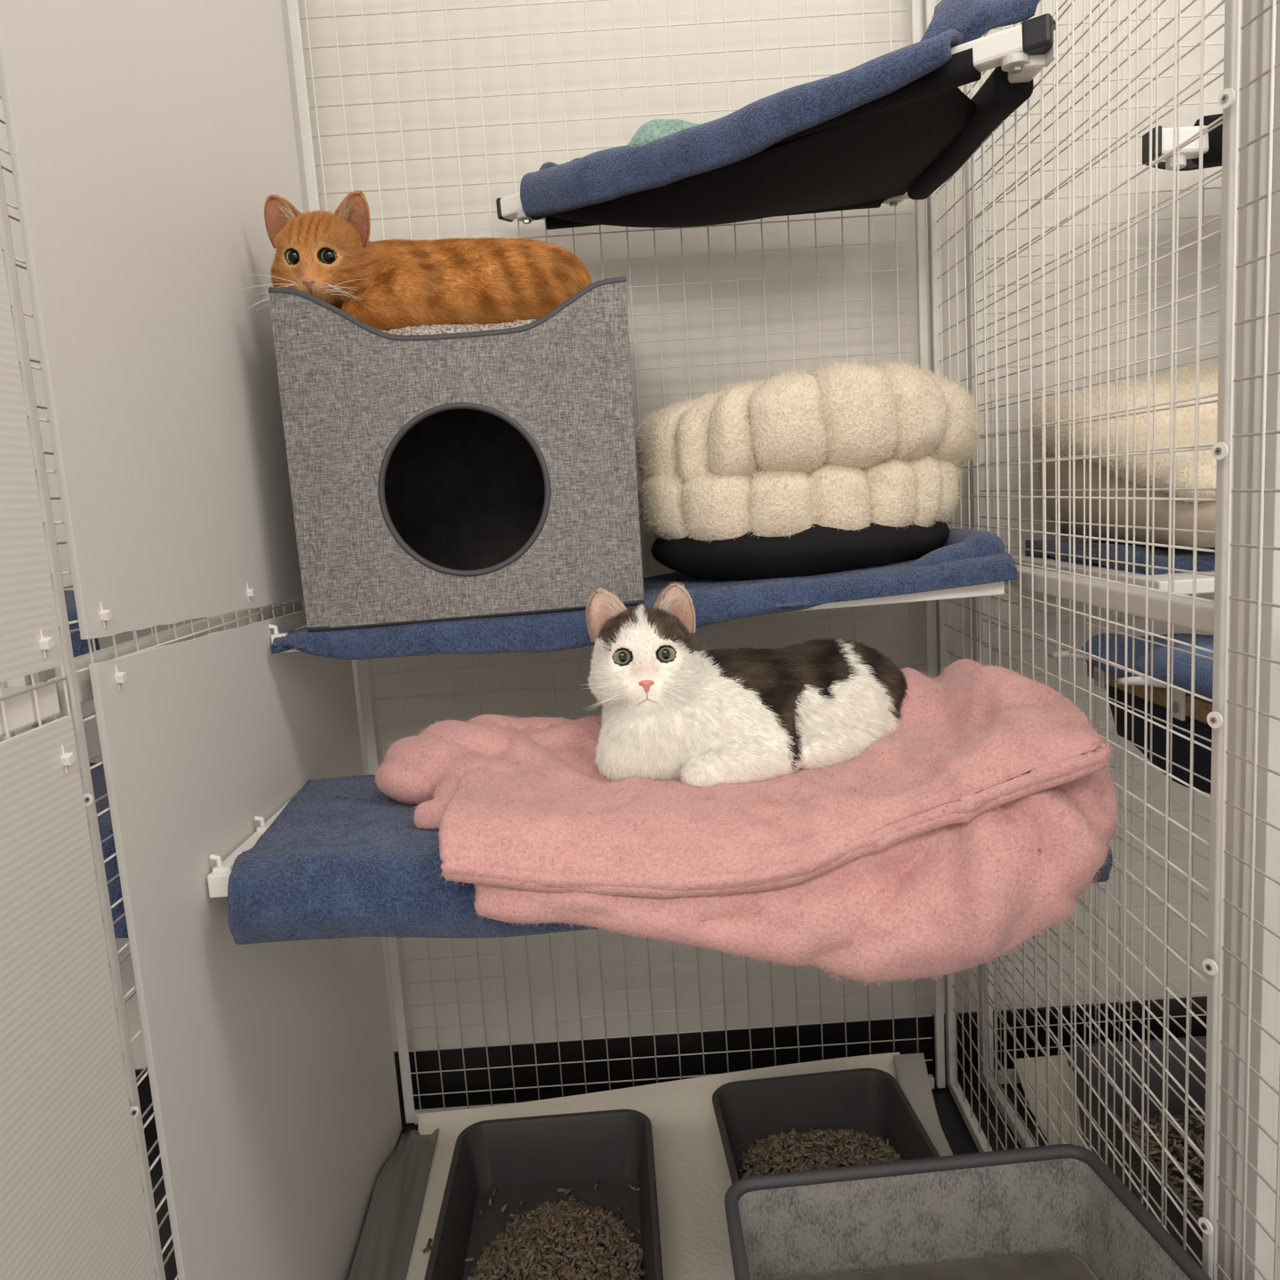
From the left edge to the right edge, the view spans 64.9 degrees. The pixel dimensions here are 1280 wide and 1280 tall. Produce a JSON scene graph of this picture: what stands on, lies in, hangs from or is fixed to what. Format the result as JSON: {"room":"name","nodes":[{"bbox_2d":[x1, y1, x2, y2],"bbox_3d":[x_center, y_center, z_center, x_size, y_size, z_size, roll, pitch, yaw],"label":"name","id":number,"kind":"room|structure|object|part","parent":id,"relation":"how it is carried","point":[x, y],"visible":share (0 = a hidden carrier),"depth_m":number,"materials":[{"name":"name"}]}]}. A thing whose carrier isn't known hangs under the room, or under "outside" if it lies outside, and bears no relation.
{"room":"animal shelter cattery","nodes":[
{"label":"animal shelter cattery","id":0,"kind":"room"},
{"bbox_2d":[144,1071,1047,1279],"bbox_3d":[0.218,1.050,0.047,5.600,0.060,3.450,-4,8,0],"label":"floor","id":1,"kind":"structure","parent":0,"point":[960,1140],"depth_m":1.61,"materials":[{"name":"black"}]},
{"bbox_2d":[0,672,45,742],"bbox_3d":[-0.488,0.007,0.772,0.036,1.880,0.018,-4,8,0],"label":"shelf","id":2,"kind":"object","parent":1,"relation":"on","point":[23,681],"visible":0.02,"depth_m":0.77,"materials":[{"name":"grey metal"}]},
{"bbox_2d":[0,248,157,1276],"bbox_3d":[-0.449,0.029,0.595,0.014,1.876,0.382,-4,8,0],"label":"panel","id":3,"kind":"object","parent":1,"relation":"on","point":[63,678],"visible":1,"depth_m":0.75,"materials":[{"name":"beige"}]},
{"bbox_2d":[0,681,60,737],"bbox_3d":[-0.465,0.075,0.582,0.031,0.027,0.410,-4,8,0],"label":"crossbar","id":4,"kind":"object","parent":3,"relation":"attached to","point":[20,709],"visible":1,"depth_m":0.75,"materials":[{"name":"white paint"}]},
{"bbox_2d":[0,240,63,682],"bbox_3d":[-0.470,-0.423,0.506,0.011,0.955,0.403,-4,8,0],"label":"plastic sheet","id":5,"kind":"object","parent":3,"relation":"attached to","point":[30,644],"visible":1,"depth_m":0.73,"materials":[{"name":"white plastic"}]},
{"bbox_2d":[0,715,155,1279],"bbox_3d":[-0.408,0.523,0.645,0.011,0.883,0.403,-4,8,0],"label":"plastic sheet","id":6,"kind":"object","parent":3,"relation":"attached to","point":[72,1204],"visible":1,"depth_m":0.74,"materials":[{"name":"white plastic"}]},
{"bbox_2d":[83,792,92,806],"bbox_3d":[-0.439,0.127,0.799,0.004,0.010,0.010,1,10,30],"label":"screw","id":7,"kind":"object","parent":3,"relation":"attached to","point":[88,798],"visible":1,"depth_m":0.80,"materials":[{"name":"white paint"}]},
{"bbox_2d":[129,1105,138,1119],"bbox_3d":[-0.422,0.393,0.838,0.004,0.010,0.010,1,10,30],"label":"screw","id":8,"kind":"object","parent":3,"relation":"attached to","point":[134,1110],"visible":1,"depth_m":0.84,"materials":[{"name":"white paint"}]},
{"bbox_2d":[0,119,199,1279],"bbox_3d":[-0.524,-0.050,1.164,0.014,1.876,0.800,-4,8,0],"label":"panel","id":9,"kind":"object","parent":1,"relation":"on","point":[1,121],"visible":0.02,"depth_m":0.95,"materials":[{"name":"beige metal"}]},
{"bbox_2d":[0,95,304,1279],"bbox_3d":[-0.464,-0.054,1.164,0.014,1.876,0.800,-4,8,0],"label":"panel","id":10,"kind":"object","parent":1,"relation":"on","point":[5,237],"visible":0.07,"depth_m":0.81,"materials":[{"name":"beige metal"}]},
{"bbox_2d":[0,0,303,639],"bbox_3d":[-0.482,-0.502,1.118,0.012,0.974,0.740,-4,8,0],"label":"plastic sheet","id":11,"kind":"object","parent":10,"relation":"attached to","point":[149,140],"visible":0.94,"depth_m":0.98,"materials":[{"name":"white plastic"}]},
{"bbox_2d":[44,599,304,709],"bbox_3d":[-0.475,-0.015,1.178,0.016,0.037,0.745,-4,8,0],"label":"crossbar","id":12,"kind":"object","parent":10,"relation":"attached to","point":[82,661],"visible":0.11,"depth_m":0.99,"materials":[{"name":"white paint"}]},
{"bbox_2d":[88,609,401,1279],"bbox_3d":[-0.422,0.419,1.255,0.012,0.916,0.734,-4,8,0],"label":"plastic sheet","id":13,"kind":"object","parent":10,"relation":"attached to","point":[272,1074],"visible":0.84,"depth_m":1.07,"materials":[{"name":"white plastic"}]},
{"bbox_2d":[207,800,290,897],"bbox_3d":[0.007,0.186,1.153,0.880,0.040,0.307,-4,8,0],"label":"shelf","id":14,"kind":"object","parent":10,"relation":"attached to","point":[218,878],"visible":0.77,"depth_m":1.01,"materials":[{"name":"white paint"}]},
{"bbox_2d":[227,774,1112,944],"bbox_3d":[0.018,0.214,1.131,0.876,0.096,0.326,-4,8,0],"label":"towel","id":15,"kind":"object","parent":14,"relation":"on","point":[344,858],"visible":0.25,"depth_m":0.98,"materials":[{"name":"blue fabric"}]},
{"bbox_2d":[373,658,1120,986],"bbox_3d":[0.086,0.181,1.079,0.783,0.258,0.416,-4,8,0],"label":"blanket","id":16,"kind":"object","parent":15,"relation":"on","point":[973,829],"visible":0.88,"depth_m":0.94,"materials":[{"name":"pink fabric"}]},
{"bbox_2d":[580,581,908,787],"bbox_3d":[0.137,0.041,1.145,0.389,0.224,0.190,-6,9,-14],"label":"cat","id":17,"kind":"object","parent":16,"relation":"on","point":[705,718],"visible":0.88,"depth_m":1.08},
{"bbox_2d":[269,581,1004,653],"bbox_3d":[-0.006,-0.054,1.388,0.898,0.036,0.332,-4,8,0],"label":"shelf","id":18,"kind":"object","parent":10,"relation":"attached to","point":[995,588],"visible":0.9,"depth_m":1.23,"materials":[{"name":"white paint"}]},
{"bbox_2d":[270,528,1017,659],"bbox_3d":[0.003,-0.070,1.372,0.902,0.109,0.346,-4,8,0],"label":"towel","id":19,"kind":"object","parent":18,"relation":"on","point":[967,557],"visible":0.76,"depth_m":1.21,"materials":[{"name":"blue fabric"}]},
{"bbox_2d":[268,275,644,631],"bbox_3d":[-0.212,-0.245,1.351,0.412,0.401,0.341,-4,8,0],"label":"cube","id":20,"kind":"object","parent":19,"relation":"on","point":[437,472],"visible":0.99,"depth_m":1.19,"materials":[{"name":"grey fabric"}]},
{"bbox_2d":[248,189,592,330],"bbox_3d":[-0.261,-0.469,1.291,0.393,0.170,0.200,-5,8,-8],"label":"cat","id":21,"kind":"object","parent":20,"relation":"on","point":[388,284],"visible":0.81,"depth_m":1.21},
{"bbox_3d":[-0.013,-0.254,1.355,0.009,0.372,0.319,-4,8,0],"label":"panel","id":22,"kind":"part","parent":20,"relation":"part of","materials":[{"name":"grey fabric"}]},
{"bbox_2d":[637,452,962,580],"bbox_3d":[0.214,-0.170,1.368,0.427,0.156,0.337,-4,8,0],"label":"bed","id":23,"kind":"object","parent":19,"relation":"on","point":[763,525],"visible":0.9,"depth_m":1.23,"materials":[{"name":"cream plush"},{"name":"black fabric"}]},
{"bbox_2d":[634,358,983,484],"bbox_3d":[0.220,-0.275,1.357,0.448,0.158,0.341,-4,8,0],"label":"bed","id":24,"kind":"object","parent":23,"relation":"on","point":[845,414],"visible":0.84,"depth_m":1.22,"materials":[{"name":"beige fabric"}]},
{"bbox_2d":[286,0,945,1124],"bbox_3d":[0.000,-0.142,1.563,0.911,1.876,0.014,-4,8,0],"label":"panel","id":25,"kind":"object","parent":1,"relation":"on","point":[297,48],"visible":0.41,"depth_m":1.51,"materials":[{"name":"beige metal"}]},
{"bbox_3d":[0.058,0.774,1.697,0.877,0.020,0.014,-4,8,0],"label":"rail","id":26,"kind":"part","parent":25,"relation":"part of","materials":[{"name":"grey metal"}]},
{"bbox_2d":[405,1052,899,1279],"bbox_3d":[0.037,0.804,1.315,0.809,0.078,0.738,-4,8,0],"label":"liner","id":27,"kind":"object","parent":1,"relation":"on","point":[693,1180],"visible":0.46,"depth_m":1.59,"materials":[{"name":"beige fabric"}]},
{"bbox_2d":[347,1128,439,1279],"bbox_3d":[-0.345,0.840,1.304,0.089,0.049,0.716,-4,8,0],"label":"film","id":28,"kind":"object","parent":27,"relation":"on","point":[387,1240],"visible":1,"depth_m":1.46,"materials":[{"name":"grey plastic"}]},
{"bbox_2d":[423,1238,431,1253],"bbox_3d":[-0.295,0.846,1.406,0.013,0.006,0.023,-4,8,0],"label":"crumb","id":29,"kind":"object","parent":27,"relation":"on","point":[428,1246],"visible":0.89,"depth_m":1.40,"materials":[{"name":"brown wood"}]},
{"bbox_2d":[424,1109,663,1279],"bbox_3d":[-0.119,0.796,1.349,0.296,0.096,0.391,-4,8,0],"label":"tray","id":30,"kind":"object","parent":27,"relation":"on","point":[527,1159],"visible":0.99,"depth_m":1.50,"materials":[{"name":"grey plastic"}]},
{"bbox_2d":[464,1181,644,1279],"bbox_3d":[-0.118,0.817,1.340,0.259,0.046,0.327,-4,8,0],"label":"litter pellets","id":31,"kind":"object","parent":30,"relation":"in","point":[564,1219],"visible":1,"depth_m":1.35,"materials":[{"name":"brown wood"}]},
{"bbox_2d":[712,1067,940,1183],"bbox_3d":[0.266,0.755,1.450,0.290,0.098,0.302,-4,8,-4],"label":"tray","id":32,"kind":"object","parent":27,"relation":"on","point":[871,1100],"visible":0.49,"depth_m":1.58,"materials":[{"name":"grey plastic"}]},
{"bbox_2d":[738,1126,901,1178],"bbox_3d":[0.270,0.777,1.448,0.248,0.043,0.254,-4,8,0],"label":"litter pellets","id":33,"kind":"object","parent":32,"relation":"in","point":[863,1144],"visible":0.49,"depth_m":1.50,"materials":[{"name":"brown wood"}]},
{"bbox_2d":[893,1052,953,1156],"bbox_3d":[0.452,0.755,1.465,0.051,0.072,0.436,-4,8,0],"label":"film","id":34,"kind":"object","parent":27,"relation":"on","point":[911,1069],"visible":0.31,"depth_m":1.63,"materials":[{"name":"grey plastic"}]},
{"bbox_2d":[724,1144,1211,1279],"bbox_3d":[0.307,0.723,0.786,0.426,0.359,0.497,-4,8,0],"label":"basket","id":35,"kind":"object","parent":1,"relation":"on","point":[1059,1212],"visible":1,"depth_m":0.99,"materials":[{"name":"grey plastic"}]},
{"bbox_2d":[772,1251,1098,1279],"bbox_3d":[0.295,0.657,0.769,0.371,0.027,0.470,-4,8,0],"label":"cushion","id":36,"kind":"object","parent":35,"relation":"on","point":[853,1265],"depth_m":0.99,"materials":[{"name":"grey fabric"}]},
{"bbox_2d":[1013,1054,1092,1151],"bbox_3d":[1.004,0.752,1.321,0.752,0.055,0.737,-4,8,0],"label":"paper towel","id":37,"kind":"object","parent":1,"relation":"on","point":[1041,1060],"visible":0.07,"depth_m":1.63,"materials":[{"name":"paper"}]},
{"bbox_2d":[1066,1036,1206,1268],"bbox_3d":[0.806,0.718,1.367,0.292,0.125,0.442,-4,8,0],"label":"tray","id":38,"kind":"object","parent":37,"relation":"on","point":[1176,1107],"visible":0.22,"depth_m":1.56,"materials":[{"name":"grey plastic"}]},
{"bbox_2d":[1124,1107,1205,1217],"bbox_3d":[0.808,0.757,1.363,0.229,0.044,0.374,-4,8,0],"label":"litter pellets","id":39,"kind":"object","parent":38,"relation":"in","point":[1176,1147],"visible":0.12,"depth_m":1.47,"materials":[{"name":"brown wood"}]},
{"bbox_2d":[922,0,1243,1279],"bbox_3d":[0.457,-0.115,1.171,0.014,1.876,0.812,-3,8,2],"label":"panel","id":40,"kind":"object","parent":1,"relation":"on","point":[1231,6],"visible":0.59,"depth_m":0.94,"materials":[{"name":"beige metal"}]},
{"bbox_2d":[496,13,1055,230],"bbox_3d":[0.112,-0.599,1.248,0.630,0.092,0.473,-4,8,0],"label":"hammock","id":41,"kind":"object","parent":40,"relation":"hanging from","point":[906,142],"visible":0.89,"depth_m":1.24,"materials":[{"name":"black fabric"}]},
{"bbox_2d":[627,119,700,147],"bbox_3d":[0.046,-0.638,1.311,0.132,0.062,0.109,-4,8,0],"label":"fleece blanket","id":42,"kind":"object","parent":41,"relation":"on","point":[651,131],"visible":0.32,"depth_m":1.27,"materials":[{"name":"teal fabric"}]},
{"bbox_2d":[520,0,1038,216],"bbox_3d":[0.149,-0.657,1.261,0.691,0.160,0.186,2,10,36],"label":"towel","id":43,"kind":"object","parent":41,"relation":"on","point":[608,174],"visible":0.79,"depth_m":1.17,"materials":[{"name":"blue fabric"}]},
{"bbox_3d":[0.516,0.803,1.294,0.014,0.020,0.786,-3,8,2],"label":"rail","id":44,"kind":"part","parent":40,"relation":"part of","materials":[{"name":"grey metal"}]},
{"bbox_2d":[1004,564,1214,633],"bbox_3d":[0.496,-0.063,1.177,0.030,0.023,0.742,-4,8,0],"label":"crossbar","id":45,"kind":"object","parent":40,"relation":"attached to","point":[1180,607],"visible":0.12,"depth_m":1.02,"materials":[{"name":"grey metal"}]},
{"bbox_2d":[962,0,1224,1267],"bbox_3d":[0.531,-0.121,1.179,0.014,1.876,0.818,-4,8,0],"label":"panel","id":46,"kind":"object","parent":1,"relation":"on","point":[968,197],"visible":0.33,"depth_m":1.19,"materials":[{"name":"beige metal"}]},
{"bbox_3d":[0.591,0.794,1.321,0.014,0.020,0.781,-4,8,0],"label":"rail","id":47,"kind":"part","parent":46,"relation":"part of","materials":[{"name":"grey metal"}]},
{"bbox_2d":[1048,649,1212,793],"bbox_3d":[0.748,0.107,1.022,0.429,0.141,0.576,-4,8,0],"label":"sling perch","id":48,"kind":"object","parent":46,"relation":"attached to","point":[1181,700],"visible":0.45,"depth_m":1.14,"materials":[{"name":"black fabric"}]},
{"bbox_2d":[1080,632,1213,699],"bbox_3d":[0.718,0.041,1.006,0.322,0.058,0.558,-4,8,0],"label":"towel","id":49,"kind":"object","parent":48,"relation":"on","point":[1204,668],"visible":0.44,"depth_m":1.13,"materials":[{"name":"blue fabric"}]},
{"bbox_3d":[0.584,0.076,1.010,0.016,0.022,0.565,-4,8,0],"label":"rail","id":50,"kind":"part","parent":48,"relation":"part of","materials":[{"name":"brown wood"}]},
{"bbox_2d":[971,0,1224,1084],"bbox_3d":[1.054,-0.212,1.569,1.063,1.876,0.016,-4,8,0],"label":"panel","id":51,"kind":"object","parent":1,"relation":"on","point":[1011,1072],"visible":0.23,"depth_m":1.53,"materials":[{"name":"beige metal"}]},
{"bbox_3d":[1.113,0.704,1.703,1.032,0.020,0.014,-4,8,0],"label":"rail","id":52,"kind":"part","parent":51,"relation":"part of","materials":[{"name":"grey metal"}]},
{"bbox_2d":[1011,554,1215,594],"bbox_3d":[0.976,-0.115,1.333,0.820,0.017,0.452,-4,8,0],"label":"shelf","id":53,"kind":"object","parent":51,"relation":"attached to","point":[1183,581],"visible":0.22,"depth_m":1.16,"materials":[{"name":"white paint"}]},
{"bbox_2d":[1024,540,1215,575],"bbox_3d":[0.913,-0.129,1.345,0.653,0.048,0.390,-4,8,0],"label":"towel","id":54,"kind":"object","parent":53,"relation":"on","point":[1183,558],"visible":0.38,"depth_m":1.25,"materials":[{"name":"blue fabric"}]},
{"bbox_2d":[1024,363,1218,547],"bbox_3d":[0.948,-0.269,1.335,0.722,0.234,0.448,-4,8,0],"label":"bed","id":55,"kind":"object","parent":54,"relation":"on","point":[1208,376],"visible":0.51,"depth_m":1.33,"materials":[{"name":"beige fabric"}]},
{"bbox_2d":[1142,113,1223,170],"bbox_3d":[0.952,-0.664,1.321,0.700,0.121,0.299,-4,8,0],"label":"hammock","id":56,"kind":"object","parent":51,"relation":"hanging from","point":[1212,140],"visible":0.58,"depth_m":1.19,"materials":[{"name":"white paint"}]},
{"bbox_2d":[1212,0,1279,1279],"bbox_3d":[0.445,-0.029,0.589,0.014,1.876,0.341,-4,8,0],"label":"panel","id":57,"kind":"object","parent":1,"relation":"on","point":[1273,5],"visible":1,"depth_m":0.74,"materials":[{"name":"beige metal"}]},
{"bbox_2d":[1198,1216,1213,1234],"bbox_3d":[0.472,0.489,0.841,0.003,0.013,0.013,-7,9,-19],"label":"screw","id":58,"kind":"object","parent":57,"relation":"attached to","point":[1204,1224],"visible":1,"depth_m":0.84,"materials":[{"name":"white paint"}]},
{"bbox_2d":[1202,958,1218,975],"bbox_3d":[0.457,0.262,0.808,0.003,0.013,0.013,-7,9,-19],"label":"screw","id":59,"kind":"object","parent":57,"relation":"attached to","point":[1210,966],"visible":1,"depth_m":0.81,"materials":[{"name":"white paint"}]},
{"bbox_2d":[1207,711,1223,727],"bbox_3d":[0.444,0.062,0.778,0.003,0.013,0.013,-7,9,-19],"label":"screw","id":60,"kind":"object","parent":57,"relation":"attached to","point":[1214,719],"visible":1,"depth_m":0.78,"materials":[{"name":"white paint"}]},
{"bbox_2d":[1211,441,1228,459],"bbox_3d":[0.430,-0.141,0.749,0.003,0.013,0.013,-7,9,-19],"label":"screw","id":61,"kind":"object","parent":57,"relation":"attached to","point":[1220,451],"visible":1,"depth_m":0.75,"materials":[{"name":"white paint"}]},
{"bbox_2d":[1217,88,1235,109],"bbox_3d":[0.415,-0.383,0.713,0.003,0.013,0.013,-7,9,-19],"label":"screw","id":62,"kind":"object","parent":57,"relation":"attached to","point":[1226,99],"visible":1,"depth_m":0.71,"materials":[{"name":"white paint"}]},
{"bbox_2d":[1216,0,1279,1279],"bbox_3d":[0.490,-0.057,0.771,0.045,1.880,0.056,-4,8,0],"label":"post","id":63,"kind":"object","parent":1,"relation":"on","point":[1257,36],"visible":0.87,"depth_m":0.78,"materials":[{"name":"grey metal"}]},
{"bbox_2d":[0,0,1224,1069],"bbox_3d":[0.103,-0.565,1.614,5.600,2.810,0.120,-4,8,0],"label":"wall","id":64,"kind":"structure","parent":0,"point":[627,12],"depth_m":1.56,"materials":[{"name":"paint"}]},
{"bbox_2d":[135,996,1207,1127],"bbox_3d":[0.188,0.720,1.738,5.600,0.106,0.007,-4,8,0],"label":"baseboard","id":65,"kind":"structure","parent":64,"relation":"attached to","point":[904,1028],"depth_m":1.73,"materials":[{"name":"black plastic"}]},
{"bbox_3d":[-1.022,-0.021,1.369,0.780,0.018,0.330,-4,8,0],"label":"shelf","id":66,"kind":"object","parent":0,"visible":0},
{"bbox_2d":[64,590,100,656],"bbox_3d":[-1.006,-0.009,1.357,0.711,0.070,0.340,-4,8,0],"label":"towel","id":67,"kind":"object","parent":66,"relation":"on","point":[80,646],"visible":0.06,"depth_m":1.20,"materials":[{"name":"blue fabric"}]},
{"bbox_3d":[-1.005,0.246,1.408,0.780,0.018,0.330,-4,8,0],"label":"shelf","id":68,"kind":"object","parent":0,"visible":0},
{"bbox_2d":[89,762,128,937],"bbox_3d":[-0.986,0.298,1.401,0.711,0.152,0.340,-4,8,0],"label":"towel","id":69,"kind":"object","parent":68,"relation":"on","point":[98,774],"visible":0.1,"depth_m":1.24,"materials":[{"name":"blue fabric"}]}
]}

